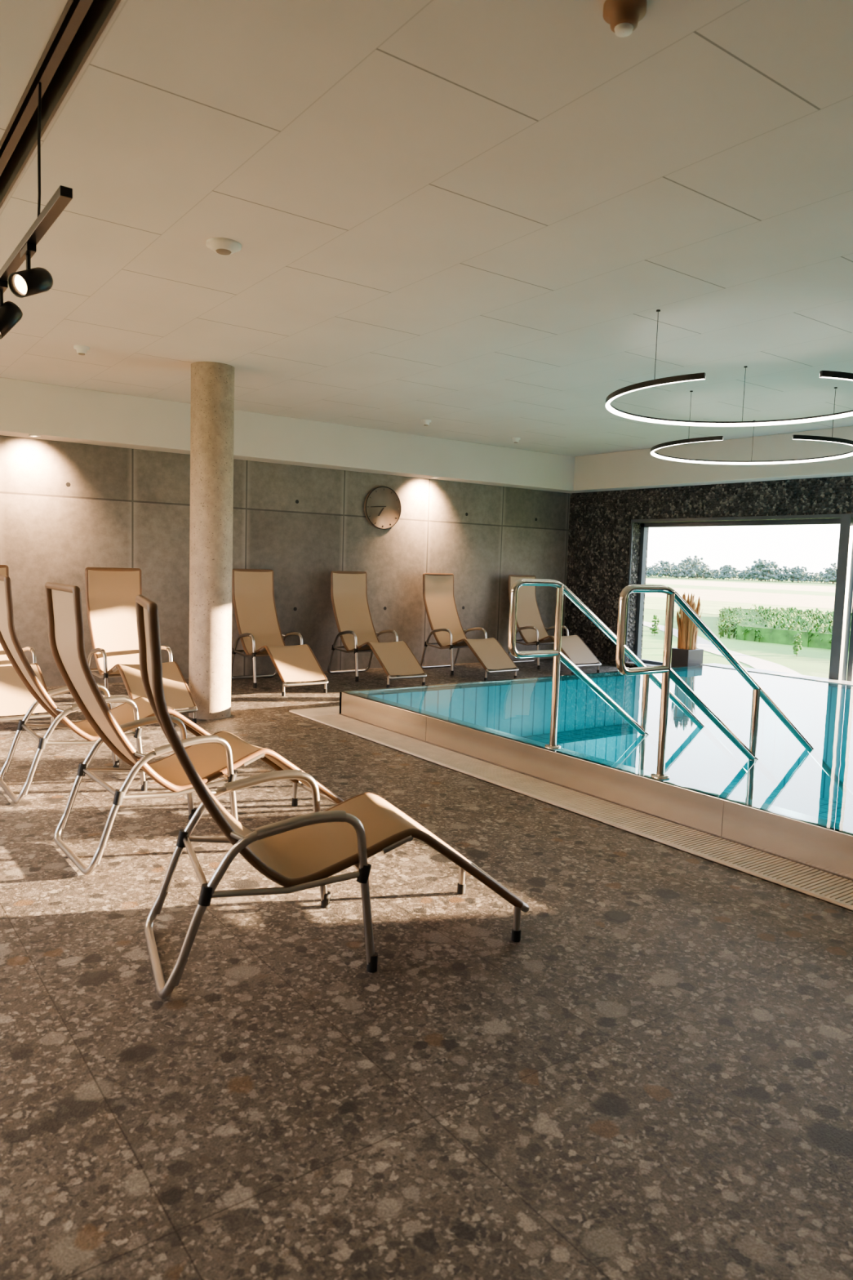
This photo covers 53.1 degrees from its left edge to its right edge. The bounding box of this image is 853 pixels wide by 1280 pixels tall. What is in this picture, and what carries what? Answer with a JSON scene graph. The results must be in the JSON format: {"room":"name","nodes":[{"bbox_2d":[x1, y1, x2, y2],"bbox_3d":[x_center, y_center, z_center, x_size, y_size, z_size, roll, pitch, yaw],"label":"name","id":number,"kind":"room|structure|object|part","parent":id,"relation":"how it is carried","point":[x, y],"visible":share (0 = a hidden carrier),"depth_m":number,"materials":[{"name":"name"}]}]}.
{"room":"spa","nodes":[
{"label":"spa","id":0,"kind":"room"},
{"bbox_2d":[0,435,570,686],"bbox_3d":[-2.444,-1.078,9.397,11.500,3.170,0.300,-2,6,-36],"label":"wall","id":1,"kind":"structure","parent":0,"point":[66,508],"depth_m":9.83,"materials":[{"name":"concrete"}]},
{"bbox_2d":[28,434,40,436],"bbox_3d":[-3.636,-1.894,7.916,0.100,0.010,0.100,-2,6,-36],"label":"recessed light","id":2,"kind":"object","parent":1,"relation":"attached to","point":[31,435],"visible":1,"depth_m":7.88,"materials":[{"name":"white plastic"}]},
{"bbox_2d":[364,486,401,528],"bbox_3d":[-0.535,-1.626,10.504,0.524,0.524,0.046,-2,6,-36],"label":"wall clock","id":3,"kind":"object","parent":1,"relation":"attached to","point":[382,504],"visible":1,"depth_m":10.49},
{"bbox_2d":[0,377,852,493],"bbox_3d":[1.055,-1.650,4.269,11.200,0.470,11.950,-2,6,-36],"label":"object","id":4,"kind":"structure","parent":1,"relation":"attached to","point":[53,412],"depth_m":9.55,"materials":[{"name":"white paint"}]},
{"bbox_2d":[0,657,852,1279],"bbox_3d":[0.970,1.022,4.515,11.200,0.100,11.950,-2,6,-36],"label":"floor","id":5,"kind":"structure","parent":0,"point":[655,1081],"depth_m":2.40,"materials":[{"name":"stone"}]},
{"bbox_2d":[0,564,53,724],"bbox_3d":[-3.378,0.024,6.716,0.588,1.207,1.324,-3,7,-40],"label":"lounge chair","id":6,"kind":"object","parent":5,"relation":"on","point":[15,699],"visible":0.53,"depth_m":6.43,"materials":[{"name":"beige fabric"}]},
{"bbox_2d":[0,574,99,804],"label":"lounge chair","id":7,"kind":"object","parent":5,"relation":"on","point":[9,642],"depth_m":4.62,"materials":[{"name":"beige fabric"}]},
{"bbox_2d":[84,567,146,699],"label":"lounge chair","id":8,"kind":"object","parent":5,"relation":"on","point":[112,593],"depth_m":7.47,"materials":[{"name":"beige fabric"}]},
{"bbox_2d":[96,683,155,791],"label":"lounge chair","id":9,"kind":"object","parent":5,"relation":"on","point":[128,710],"depth_m":4.97,"materials":[{"name":"beige fabric"}]},
{"bbox_2d":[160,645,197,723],"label":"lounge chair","id":10,"kind":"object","parent":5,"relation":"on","point":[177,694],"depth_m":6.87,"materials":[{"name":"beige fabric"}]},
{"bbox_2d":[44,582,343,875],"bbox_3d":[-1.048,0.343,4.058,1.324,1.207,0.588,-2,7,-37],"label":"lounge chair","id":11,"kind":"object","parent":5,"relation":"on","point":[214,756],"visible":0.87,"depth_m":3.82,"materials":[{"name":"beige fabric"}]},
{"bbox_2d":[188,361,234,719],"bbox_3d":[-1.780,-0.791,7.057,0.344,2.870,0.344,-2,6,-36],"label":"concrete column","id":12,"kind":"structure","parent":5,"relation":"on","point":[212,384],"depth_m":6.92,"materials":[{"name":"grey concrete"}]},
{"bbox_2d":[231,568,328,696],"bbox_3d":[-1.544,-0.118,8.898,0.588,1.207,1.324,-2,6,-36],"label":"lounge chair","id":13,"kind":"object","parent":5,"relation":"on","point":[260,633],"visible":0.95,"depth_m":9.22,"materials":[{"name":"beige fabric"}]},
{"bbox_2d":[135,595,529,998],"bbox_3d":[-0.308,0.464,2.996,1.324,1.207,0.588,0,6,-23],"label":"lounge chair","id":14,"kind":"object","parent":5,"relation":"on","point":[298,853],"visible":1,"depth_m":2.85,"materials":[{"name":"beige fabric"}]},
{"bbox_2d":[327,570,426,688],"bbox_3d":[-0.556,-0.152,9.612,0.588,1.207,1.324,-2,6,-36],"label":"lounge chair","id":15,"kind":"object","parent":5,"relation":"on","point":[348,589],"visible":1,"depth_m":9.93,"materials":[{"name":"beige fabric"}]},
{"bbox_2d":[419,573,519,680],"bbox_3d":[0.522,-0.189,10.391,0.588,1.207,1.324,-2,7,-37],"label":"lounge chair","id":16,"kind":"object","parent":5,"relation":"on","point":[443,618],"visible":0.99,"depth_m":10.69,"materials":[{"name":"beige fabric"}]},
{"bbox_2d":[508,574,555,669],"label":"lounge chair","id":17,"kind":"object","parent":5,"relation":"on","point":[533,630],"depth_m":11.62,"materials":[{"name":"beige fabric"}]},
{"bbox_2d":[288,662,852,911],"bbox_3d":[3.708,1.385,5.509,5.620,1.270,9.080,-2,6,-36],"label":"swimming pool","id":18,"kind":"object","parent":5,"relation":"in","point":[796,833],"visible":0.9,"depth_m":7.75,"materials":[{"name":"liquid"}]},
{"bbox_2d":[508,578,747,776],"bbox_3d":[1.505,0.505,5.868,2.544,1.816,0.100,-2,6,-36],"label":"pool handrail","id":19,"kind":"object","parent":18,"relation":"on","point":[562,588],"visible":0.88,"depth_m":5.39,"materials":[{"name":"metal"}]},
{"bbox_2d":[615,584,852,802],"bbox_3d":[1.997,0.583,5.191,2.544,1.816,0.100,-2,6,-36],"label":"pool handrail","id":20,"kind":"object","parent":18,"relation":"on","point":[668,673],"visible":0.99,"depth_m":4.73,"materials":[{"name":"metal"}]},
{"bbox_2d":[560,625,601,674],"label":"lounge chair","id":21,"kind":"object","parent":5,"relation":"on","point":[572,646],"depth_m":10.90,"materials":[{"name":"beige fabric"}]},
{"bbox_2d":[671,593,703,666],"bbox_3d":[3.235,-0.052,10.564,0.371,1.077,0.361,-2,6,-36],"label":"potted plant","id":22,"kind":"object","parent":5,"relation":"on","point":[686,653],"visible":0.8,"depth_m":10.47,"materials":[{"name":"brown plant"}]},
{"bbox_3d":[3.220,0.295,10.590,0.300,0.380,0.280,-2,6,-36],"label":"pot","id":23,"kind":"part","parent":22,"relation":"part of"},
{"bbox_2d":[0,0,852,456],"bbox_3d":[1.065,-1.958,4.241,11.200,0.150,11.950,-2,6,-36],"label":"ceiling","id":24,"kind":"structure","parent":0,"point":[476,220],"depth_m":3.71,"materials":[{"name":"white paint"}]},
{"bbox_2d":[0,82,72,338],"bbox_3d":[-1.769,-1.598,3.534,0.156,0.720,2.340,-2,6,-36],"label":"track spotlight","id":25,"kind":"object","parent":24,"relation":"hanging from","point":[28,282],"visible":1,"depth_m":3.03,"materials":[{"name":"black metal"}]},
{"bbox_2d":[0,0,120,208],"bbox_3d":[-1.133,-1.881,2.653,0.115,0.154,11.950,-2,6,-36],"label":"ceiling track","id":26,"kind":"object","parent":24,"relation":"attached to","point":[81,24],"depth_m":2.82,"materials":[{"name":"black metal"}]},
{"bbox_2d":[73,345,89,355],"bbox_3d":[-2.587,-2.169,6.399,0.110,0.058,0.110,-2,6,-36],"label":"smoke detector","id":27,"kind":"object","parent":24,"relation":"attached to","point":[81,349],"visible":1,"depth_m":6.37,"materials":[{"name":"white plastic"}]},
{"bbox_2d":[205,237,241,254],"bbox_3d":[-0.997,-1.924,4.193,0.170,0.040,0.170,-2,6,-36],"label":"smoke detector","id":28,"kind":"object","parent":24,"relation":"attached to","point":[221,246],"visible":1,"depth_m":4.15,"materials":[{"name":"white plastic"}]},
{"bbox_2d":[421,419,431,426],"bbox_3d":[-0.004,-2.346,9.222,0.110,0.058,0.110,-2,6,-36],"label":"smoke detector","id":29,"kind":"object","parent":24,"relation":"attached to","point":[425,422],"visible":1,"depth_m":9.19,"materials":[{"name":"white plastic"}]},
{"bbox_2d":[511,437,520,443],"bbox_3d":[1.081,-2.412,10.313,0.110,0.058,0.110,-2,6,-36],"label":"smoke detector","id":30,"kind":"object","parent":24,"relation":"attached to","point":[515,440],"visible":1,"depth_m":10.28,"materials":[{"name":"white plastic"}]},
{"bbox_2d":[603,0,647,37],"bbox_3d":[0.538,-1.688,2.319,0.116,0.069,0.116,-2,6,-36],"label":"smoke detector","id":31,"kind":"object","parent":24,"relation":"attached to","point":[624,16],"visible":1,"depth_m":2.29,"materials":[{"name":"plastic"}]},
{"bbox_2d":[605,309,852,426],"bbox_3d":[2.076,-1.752,5.551,1.764,0.437,1.764,-2,6,-36],"label":"pendant lamp","id":32,"kind":"object","parent":24,"relation":"hanging from","point":[824,374],"visible":1,"depth_m":5.98,"materials":[{"name":"black metal"}]},
{"bbox_2d":[650,435,852,464],"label":"pendant lamp","id":33,"kind":"object","parent":24,"relation":"hanging from","point":[716,437],"depth_m":8.31,"materials":[{"name":"black metal"}]},
{"bbox_2d":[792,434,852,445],"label":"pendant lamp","id":34,"kind":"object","parent":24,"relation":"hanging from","point":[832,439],"depth_m":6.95,"materials":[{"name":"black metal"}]},
{"bbox_2d":[564,475,852,667],"bbox_3d":[5.686,-0.666,7.746,0.320,3.170,11.950,-2,6,-36],"label":"wall","id":35,"kind":"structure","parent":0,"point":[600,522],"depth_m":11.59,"materials":[{"name":"black stone"}]},
{"bbox_2d":[626,662,657,666],"bbox_3d":[3.707,0.436,10.582,0.369,0.013,2.870,-2,6,-36],"label":"sill","id":36,"kind":"structure","parent":35,"relation":"attached to","point":[633,663],"depth_m":11.47,"materials":[{"name":"stone"}]},
{"bbox_2d":[624,513,852,680],"bbox_3d":[3.996,-0.463,9.924,0.160,1.940,4.160,-2,6,-36],"label":"window frame","id":37,"kind":"structure","parent":35,"relation":"attached to","point":[844,581],"depth_m":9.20,"materials":[{"name":"black metal"}]},
{"bbox_2d":[846,605,852,681],"bbox_3d":[4.983,-0.308,8.797,0.070,1.900,1.160,-2,6,-36],"label":"frame","id":38,"kind":"object","parent":35,"relation":"attached to","point":[850,670],"visible":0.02,"depth_m":9.27,"materials":[{"name":"grey metal"}]},
{"label":"outside","id":39,"kind":"structure","parent":0,"visible":0},
{"bbox_2d":[641,569,848,679],"bbox_3d":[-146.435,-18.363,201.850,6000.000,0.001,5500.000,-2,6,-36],"label":"ground","id":40,"kind":"structure","parent":39,"point":[809,661],"depth_m":54.54,"materials":[{"name":"green plant"}]},
{"bbox_2d":[649,614,660,635],"bbox_3d":[16.718,-1.088,62.234,0.642,1.540,0.668,-2,6,-36],"label":"young tree","id":41,"kind":"object","parent":40,"relation":"on","point":[655,628],"visible":1,"depth_m":62.18,"materials":[{"name":"green plant"}]},
{"bbox_2d":[643,621,802,675],"bbox_3d":[13.580,-0.564,63.534,45.108,0.001,46.378,-2,6,-36],"label":"gravel path","id":42,"kind":"structure","parent":40,"relation":"on","point":[702,643],"depth_m":47.96,"materials":[{"name":"white gravel"}]},
{"bbox_2d":[645,582,835,595],"bbox_3d":[48.939,-19.488,281.555,40.000,0.001,600.000,-2,6,-36],"label":"crop field","id":43,"kind":"structure","parent":40,"relation":"on","point":[713,588],"depth_m":227.74,"materials":[{"name":"beige plant"}]},
{"bbox_2d":[645,578,835,592],"bbox_3d":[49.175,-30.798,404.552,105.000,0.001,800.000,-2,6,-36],"label":"stubble field","id":44,"kind":"structure","parent":40,"relation":"on","point":[734,584],"depth_m":302.03,"materials":[{"name":"beige plant"}]},
{"bbox_2d":[644,596,852,614],"bbox_3d":[22.366,-7.261,139.536,36.000,0.001,400.000,-2,6,-36],"label":"crop field","id":45,"kind":"structure","parent":40,"relation":"on","point":[651,602],"depth_m":119.50,"materials":[{"name":"beige plant"}]},
{"bbox_2d":[644,587,852,608],"bbox_3d":[34.842,-13.347,209.960,67.000,0.001,500.000,-2,6,-36],"label":"wheat field","id":46,"kind":"structure","parent":40,"relation":"on","point":[784,599],"depth_m":160.78,"materials":[{"name":"beige plant"}]},
{"bbox_2d":[715,604,852,648],"bbox_3d":[35.360,-0.774,64.749,26.722,1.640,48.072,-2,6,-36],"label":"hedge","id":47,"kind":"object","parent":40,"relation":"on","point":[762,624],"visible":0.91,"depth_m":61.86,"materials":[{"name":"green plant"}]},
{"bbox_2d":[791,632,803,656],"bbox_3d":[21.762,0.258,50.133,0.628,1.395,0.575,-2,6,-36],"label":"young tree","id":48,"kind":"object","parent":40,"relation":"on","point":[797,646],"visible":1,"depth_m":50.05,"materials":[{"name":"green plant"}]}
]}

